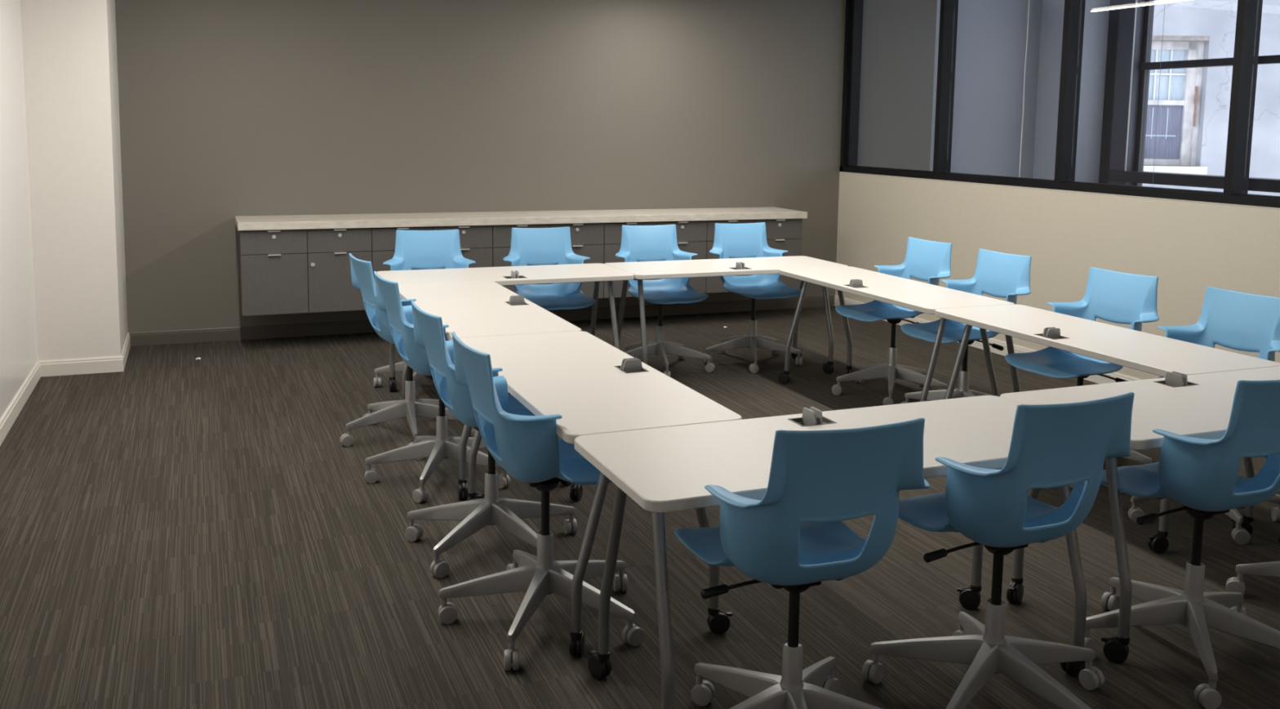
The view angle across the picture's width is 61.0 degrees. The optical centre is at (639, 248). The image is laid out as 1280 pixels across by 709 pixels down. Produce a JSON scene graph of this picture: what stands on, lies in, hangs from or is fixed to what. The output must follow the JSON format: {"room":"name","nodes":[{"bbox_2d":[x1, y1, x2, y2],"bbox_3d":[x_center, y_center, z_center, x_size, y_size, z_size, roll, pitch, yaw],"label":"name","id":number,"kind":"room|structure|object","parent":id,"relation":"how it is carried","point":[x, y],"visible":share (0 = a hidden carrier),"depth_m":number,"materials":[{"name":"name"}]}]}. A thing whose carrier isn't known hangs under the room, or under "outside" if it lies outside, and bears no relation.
{"room":"conference room","nodes":[
{"label":"conference room","id":0,"kind":"room"},
{"bbox_2d":[0,0,37,419],"bbox_3d":[-2.232,-0.217,2.662,0.200,3.050,10.470,-2,7,-22],"label":"wall","id":1,"kind":"structure","parent":0,"point":[18,331],"depth_m":6.17,"materials":[{"name":"white paint"}]},
{"bbox_2d":[0,360,40,445],"bbox_3d":[-1.994,1.292,2.480,0.014,0.100,9.620,-2,7,-22],"label":"baseboard","id":2,"kind":"structure","parent":1,"relation":"attached to","point":[11,413],"depth_m":6.05,"materials":[{"name":"white paint"}]},
{"bbox_2d":[20,0,128,360],"bbox_3d":[-3.737,-0.760,7.211,0.475,3.050,0.850,-2,7,-22],"label":"wall column","id":3,"kind":"structure","parent":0,"point":[70,59],"depth_m":6.86,"materials":[{"name":"white paint"}]},
{"bbox_2d":[39,355,124,376],"bbox_3d":[-3.589,0.753,6.984,0.489,0.100,0.014,-2,7,-22],"label":"baseboard","id":4,"kind":"structure","parent":3,"relation":"attached to","point":[115,363],"depth_m":6.98,"materials":[{"name":"white paint"}]},
{"bbox_2d":[120,332,130,368],"bbox_3d":[-3.532,0.698,7.471,0.014,0.100,0.850,-2,7,-22],"label":"baseboard","id":5,"kind":"structure","parent":3,"relation":"attached to","point":[126,346],"depth_m":7.45,"materials":[{"name":"white paint"}]},
{"bbox_2d":[115,0,937,332],"bbox_3d":[-0.809,-0.917,8.967,7.628,3.050,0.200,-2,7,-22],"label":"wall","id":6,"kind":"structure","parent":0,"point":[228,108],"depth_m":8.64,"materials":[{"name":"grey paint"}]},
{"bbox_2d":[236,227,308,315],"bbox_3d":[-2.676,0.135,7.915,0.450,0.604,0.556,-2,7,-22],"label":"base cabinet","id":7,"kind":"object","parent":6,"relation":"attached to","point":[273,264],"visible":0.99,"depth_m":7.68,"materials":[{"name":"laminate"}]},
{"bbox_2d":[235,206,807,230],"bbox_3d":[-0.787,-0.252,8.637,4.539,0.055,0.570,-2,7,-22],"label":"countertop","id":8,"kind":"structure","parent":7,"relation":"on","point":[525,217],"depth_m":8.36,"materials":[{"name":"white laminate"}]},
{"bbox_2d":[306,227,372,312],"bbox_3d":[-2.259,0.121,8.085,0.450,0.604,0.556,-2,7,-22],"label":"base cabinet","id":9,"kind":"object","parent":6,"relation":"attached to","point":[331,288],"visible":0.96,"depth_m":7.83,"materials":[{"name":"laminate"}]},
{"bbox_2d":[371,226,433,281],"bbox_3d":[-1.842,0.108,8.254,0.450,0.604,0.556,-2,7,-22],"label":"base cabinet","id":10,"kind":"object","parent":6,"relation":"attached to","point":[383,239],"visible":0.21,"depth_m":7.95,"materials":[{"name":"laminate"}]},
{"bbox_2d":[432,225,492,268],"bbox_3d":[-1.425,0.095,8.424,0.450,0.604,0.556,-2,7,-22],"label":"base cabinet","id":11,"kind":"object","parent":6,"relation":"attached to","point":[476,241],"visible":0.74,"depth_m":8.21,"materials":[{"name":"laminate"}]},
{"bbox_2d":[128,294,835,346],"bbox_3d":[-0.941,0.565,8.975,5.953,0.100,0.014,-2,7,-22],"label":"baseboard","id":12,"kind":"structure","parent":6,"relation":"attached to","point":[291,330],"depth_m":8.44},
{"bbox_2d":[492,223,549,293],"bbox_3d":[-1.008,0.082,8.594,0.450,0.604,0.556,-2,7,-22],"label":"base cabinet","id":13,"kind":"object","parent":6,"relation":"attached to","point":[501,233],"visible":0.23,"depth_m":8.29,"materials":[{"name":"laminate"}]},
{"bbox_2d":[548,222,604,297],"bbox_3d":[-0.591,0.069,8.764,0.450,0.604,0.556,-2,7,-22],"label":"base cabinet","id":14,"kind":"object","parent":6,"relation":"attached to","point":[587,239],"visible":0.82,"depth_m":8.55,"materials":[{"name":"laminate"}]},
{"bbox_2d":[603,221,656,297],"bbox_3d":[-0.174,0.055,8.934,0.450,0.604,0.556,-2,7,-22],"label":"base cabinet","id":15,"kind":"object","parent":6,"relation":"attached to","point":[612,231],"visible":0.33,"depth_m":8.64,"materials":[{"name":"laminate"}]},
{"bbox_2d":[655,220,706,293],"bbox_3d":[0.243,0.042,9.104,0.450,0.604,0.556,-2,7,-22],"label":"base cabinet","id":16,"kind":"object","parent":6,"relation":"attached to","point":[691,235],"visible":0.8,"depth_m":8.89,"materials":[{"name":"laminate"}]},
{"bbox_2d":[705,219,755,293],"bbox_3d":[0.660,0.029,9.273,0.450,0.604,0.556,-2,7,-22],"label":"base cabinet","id":17,"kind":"object","parent":6,"relation":"attached to","point":[714,283],"visible":0.27,"depth_m":8.99,"materials":[{"name":"laminate"}]},
{"bbox_2d":[755,218,802,288],"bbox_3d":[1.077,0.016,9.443,0.450,0.604,0.556,-2,7,-22],"label":"base cabinet","id":18,"kind":"object","parent":6,"relation":"attached to","point":[786,234],"visible":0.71,"depth_m":9.22,"materials":[{"name":"laminate"}]},
{"bbox_2d":[0,306,1279,708],"bbox_3d":[1.147,1.250,4.228,7.550,0.120,10.870,-2,7,-22],"label":"floor","id":19,"kind":"structure","parent":0,"point":[178,530],"depth_m":4.07,"materials":[{"name":"carpet"}]},
{"bbox_2d":[339,253,475,446],"bbox_3d":[-1.219,0.507,5.656,0.695,0.957,0.707,-3,7,-29],"label":"swivel chair","id":20,"kind":"object","parent":19,"relation":"on","point":[411,407],"visible":0.58,"depth_m":5.61,"materials":[{"name":"blue plastic"}]},
{"bbox_2d":[373,229,475,386],"bbox_3d":[-1.318,0.379,6.758,0.670,0.957,0.688,-1,7,-14],"label":"swivel chair","id":21,"kind":"object","parent":19,"relation":"on","point":[414,249],"visible":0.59,"depth_m":6.92,"materials":[{"name":"blue plastic"}]},
{"bbox_2d":[364,271,511,502],"bbox_3d":[-0.928,0.584,5.020,0.674,0.957,0.663,-3,7,-27],"label":"swivel chair","id":22,"kind":"object","parent":19,"relation":"on","point":[439,446],"visible":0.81,"depth_m":4.95,"materials":[{"name":"blue plastic"}]},
{"bbox_2d":[398,280,581,499],"bbox_3d":[-0.821,0.627,5.487,0.591,0.773,1.587,-2,7,-22],"label":"conference table","id":23,"kind":"object","parent":19,"relation":"on","point":[486,308],"visible":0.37,"depth_m":5.25,"materials":[{"name":"laminate"}]},
{"bbox_2d":[404,300,577,577],"bbox_3d":[-0.545,0.688,4.170,0.686,0.959,0.682,-6,9,-44],"label":"swivel chair","id":24,"kind":"object","parent":19,"relation":"on","point":[506,513],"visible":0.79,"depth_m":4.15,"materials":[{"name":"blue plastic"}]},
{"bbox_2d":[376,262,633,399],"bbox_3d":[-0.825,0.492,6.661,1.474,0.773,0.598,-2,7,-22],"label":"conference table","id":25,"kind":"object","parent":19,"relation":"on","point":[596,273],"visible":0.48,"depth_m":6.62,"materials":[{"name":"laminate"}]},
{"bbox_2d":[438,331,644,670],"bbox_3d":[-0.316,0.755,3.612,0.698,0.959,0.691,-2,7,-25],"label":"swivel chair","id":26,"kind":"object","parent":19,"relation":"on","point":[529,448],"visible":0.96,"depth_m":3.50,"materials":[{"name":"blue plastic"}]},
{"bbox_2d":[502,226,595,312],"bbox_3d":[-0.562,0.364,7.002,0.713,0.959,0.706,-1,7,-18],"label":"swivel chair","id":27,"kind":"object","parent":19,"relation":"on","point":[529,246],"visible":0.66,"depth_m":7.17,"materials":[{"name":"blue plastic"}]},
{"bbox_2d":[458,330,742,655],"bbox_3d":[-0.229,0.800,4.047,0.591,0.773,1.539,-2,7,-22],"label":"conference table","id":28,"kind":"object","parent":19,"relation":"on","point":[595,386],"visible":0.82,"depth_m":3.70,"materials":[{"name":"laminate"}]},
{"bbox_2d":[615,224,715,377],"bbox_3d":[0.122,0.338,7.304,0.707,0.957,0.674,-1,7,-19],"label":"swivel chair","id":29,"kind":"object","parent":19,"relation":"on","point":[638,242],"visible":0.76,"depth_m":7.43,"materials":[{"name":"blue plastic"}]},
{"bbox_2d":[604,255,848,373],"bbox_3d":[0.570,0.448,7.229,1.531,0.773,0.598,-2,7,-22],"label":"conference table","id":30,"kind":"object","parent":19,"relation":"on","point":[641,270],"visible":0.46,"depth_m":7.10,"materials":[{"name":"laminate"}]},
{"bbox_2d":[703,222,802,373],"bbox_3d":[0.760,0.316,7.592,0.656,0.959,0.700,-1,7,-19],"label":"swivel chair","id":31,"kind":"object","parent":19,"relation":"on","point":[745,240],"visible":0.9,"depth_m":7.69,"materials":[{"name":"blue plastic"}]},
{"bbox_2d":[674,417,929,708],"bbox_3d":[0.377,0.856,2.812,0.686,0.957,0.677,-1,7,-19],"label":"swivel chair","id":32,"kind":"object","parent":19,"relation":"on","point":[794,539],"visible":1,"depth_m":2.63,"materials":[{"name":"blue plastic"}]},
{"bbox_2d":[574,395,1087,708],"bbox_3d":[0.619,0.905,3.241,1.545,0.773,0.602,-2,7,-22],"label":"conference table","id":33,"kind":"object","parent":19,"relation":"on","point":[663,469],"visible":0.68,"depth_m":3.13,"materials":[{"name":"laminate"}]},
{"bbox_2d":[831,236,951,404],"bbox_3d":[1.565,0.425,6.734,0.718,0.957,0.670,-2,7,-26],"label":"swivel chair","id":34,"kind":"object","parent":19,"relation":"on","point":[928,260],"visible":0.83,"depth_m":6.72,"materials":[{"name":"blue plastic"}]},
{"bbox_2d":[777,266,1014,401],"bbox_3d":[1.436,0.555,6.407,0.566,0.773,1.587,-2,7,-22],"label":"conference table","id":35,"kind":"object","parent":19,"relation":"on","point":[923,297],"visible":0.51,"depth_m":6.21,"materials":[{"name":"laminate"}]},
{"bbox_2d":[900,248,1031,403],"bbox_3d":[1.815,0.504,6.077,0.712,0.957,0.689,-2,7,-26],"label":"swivel chair","id":36,"kind":"object","parent":19,"relation":"on","point":[997,273],"visible":0.71,"depth_m":6.11,"materials":[{"name":"blue plastic"}]},
{"bbox_2d":[861,391,1134,708],"bbox_3d":[1.049,0.834,3.094,0.672,0.957,0.676,-2,7,-23],"label":"swivel chair","id":37,"kind":"object","parent":19,"relation":"on","point":[1055,445],"visible":1,"depth_m":2.93,"materials":[{"name":"blue plastic"}]},
{"bbox_2d":[1004,266,1159,487],"bbox_3d":[2.165,0.595,5.324,0.683,0.957,0.687,-3,7,-27],"label":"swivel chair","id":38,"kind":"object","parent":19,"relation":"on","point":[1110,295],"visible":0.66,"depth_m":5.32,"materials":[{"name":"blue plastic"}]},
{"bbox_2d":[934,304,1279,553],"bbox_3d":[2.018,0.729,4.962,0.578,0.773,1.539,-2,7,-22],"label":"conference table","id":39,"kind":"object","parent":19,"relation":"on","point":[1153,353],"visible":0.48,"depth_m":4.74,"materials":[{"name":"laminate"}]},
{"bbox_2d":[1000,365,1279,662],"bbox_3d":[2.040,0.860,3.820,1.517,0.773,0.602,-2,7,-22],"label":"conference table","id":40,"kind":"object","parent":19,"relation":"on","point":[1199,406],"visible":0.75,"depth_m":3.66,"materials":[{"name":"laminate"}]},
{"bbox_2d":[1084,379,1279,708],"bbox_3d":[1.748,0.806,3.428,0.716,0.957,0.665,-2,7,-22],"label":"swivel chair","id":41,"kind":"object","parent":19,"relation":"on","point":[1201,475],"visible":0.95,"depth_m":3.27,"materials":[{"name":"blue plastic"}]},
{"bbox_2d":[1120,285,1279,544],"bbox_3d":[2.395,0.672,4.682,0.671,0.957,0.708,-3,7,-27],"label":"swivel chair","id":42,"kind":"object","parent":19,"relation":"on","point":[1228,318],"visible":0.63,"depth_m":4.73,"materials":[{"name":"blue plastic"}]},
{"bbox_2d":[1226,455,1279,593],"bbox_3d":[2.462,0.785,3.698,0.695,0.957,0.688,-2,7,-24],"label":"swivel chair","id":43,"kind":"object","parent":19,"relation":"on","point":[1233,584],"visible":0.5,"depth_m":3.86,"materials":[{"name":"blue plastic"}]},
{"bbox_2d":[929,0,1042,177],"bbox_3d":[3.224,-1.076,11.318,3.222,3.150,0.150,-2,7,-22],"label":"wall","id":44,"kind":"structure","parent":0,"point":[992,34],"depth_m":11.36,"materials":[{"name":"grey paint"}]},
{"bbox_2d":[835,172,1279,379],"bbox_3d":[3.872,0.488,5.256,0.160,1.241,10.470,-2,7,-22],"label":"wall","id":45,"kind":"structure","parent":0,"point":[1190,246],"depth_m":7.36,"materials":[{"name":"beige paint"}]},
{"bbox_2d":[839,0,958,179],"bbox_3d":[2.170,-1.530,9.238,0.132,1.805,1.417,-2,7,-22],"label":"window","id":46,"kind":"structure","parent":45,"relation":"in","point":[854,8],"depth_m":9.11,"materials":[{"name":"black metal"}]},
{"bbox_2d":[834,294,1141,383],"bbox_3d":[3.783,1.057,5.288,0.014,0.100,10.470,-2,7,-22],"label":"baseboard","id":47,"kind":"structure","parent":45,"relation":"attached to","point":[1095,378],"depth_m":7.99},
{"bbox_2d":[936,0,1085,189],"bbox_3d":[2.690,-1.378,7.973,0.132,1.805,1.335,-2,7,-22],"label":"window","id":48,"kind":"structure","parent":45,"relation":"in","point":[1074,10],"depth_m":7.41,"materials":[{"name":"black metal"}]},
{"bbox_2d":[840,171,1279,208],"bbox_3d":[3.854,-0.129,5.169,0.104,0.004,10.460,-2,7,-22],"label":"trim","id":49,"kind":"structure","parent":45,"relation":"on","point":[840,171],"depth_m":7.21,"materials":[{"name":"black metal"}]},
{"bbox_2d":[1059,0,1262,204],"bbox_3d":[3.194,-1.230,6.746,0.132,1.805,1.335,-2,7,-22],"label":"window","id":50,"kind":"structure","parent":45,"relation":"in","point":[1249,12],"depth_m":6.19,"materials":[{"name":"black metal"}]},
{"bbox_2d":[1230,193,1279,208],"bbox_3d":[3.699,-1.082,5.519,0.132,1.805,1.335,-2,7,-22],"label":"window","id":51,"kind":"structure","parent":45,"relation":"in","point":[1260,200],"depth_m":6.07,"materials":[{"name":"black metal"}]},
{"bbox_2d":[1032,0,1110,182],"bbox_3d":[4.528,-1.080,11.527,0.490,3.150,0.450,-2,7,-22],"label":"wall","id":52,"kind":"structure","parent":0,"point":[1096,11],"depth_m":11.34,"materials":[{"name":"grey paint"}]},
{"bbox_2d":[1107,0,1279,192],"bbox_3d":[7.074,-0.999,6.224,0.260,2.030,10.960,-2,7,-22],"label":"window","id":53,"kind":"structure","parent":52,"relation":"in","point":[1137,176],"depth_m":10.94,"materials":[{"name":"black metal"}]},
{"bbox_2d":[1098,0,1145,185],"bbox_3d":[4.913,-1.086,11.630,0.180,3.150,0.950,-2,7,-22],"label":"pier","id":54,"kind":"object","parent":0,"point":[1122,12],"visible":0.25,"depth_m":11.22,"materials":[{"name":"grey metal"}]},
{"bbox_2d":[1152,0,1165,182],"bbox_3d":[3.500,-0.672,7.387,0.002,3.050,0.007,-2,7,-22],"label":"hanging wire","id":55,"kind":"object","parent":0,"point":[1165,0],"visible":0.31,"depth_m":7.34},
{"bbox_3d":[0.860,-1.889,3.732,6.828,0.120,10.870,-2,7,-22],"label":"ceiling","id":56,"kind":"structure","parent":0,"visible":0},
{"bbox_2d":[1018,0,1029,177],"bbox_3d":[2.813,-1.391,7.928,0.011,1.744,0.016,-2,7,-22],"label":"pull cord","id":57,"kind":"object","parent":56,"relation":"hanging from","point":[1028,0],"visible":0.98,"depth_m":7.95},
{"label":"outside","id":58,"kind":"structure","parent":0,"visible":0},
{"bbox_2d":[1142,0,1279,195],"bbox_3d":[8.707,-2.271,16.766,17.550,13.500,0.743,1,7,2],"label":"neighbouring building","id":59,"kind":"structure","parent":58,"point":[1193,112],"depth_m":16.51,"materials":[{"name":"paint"}]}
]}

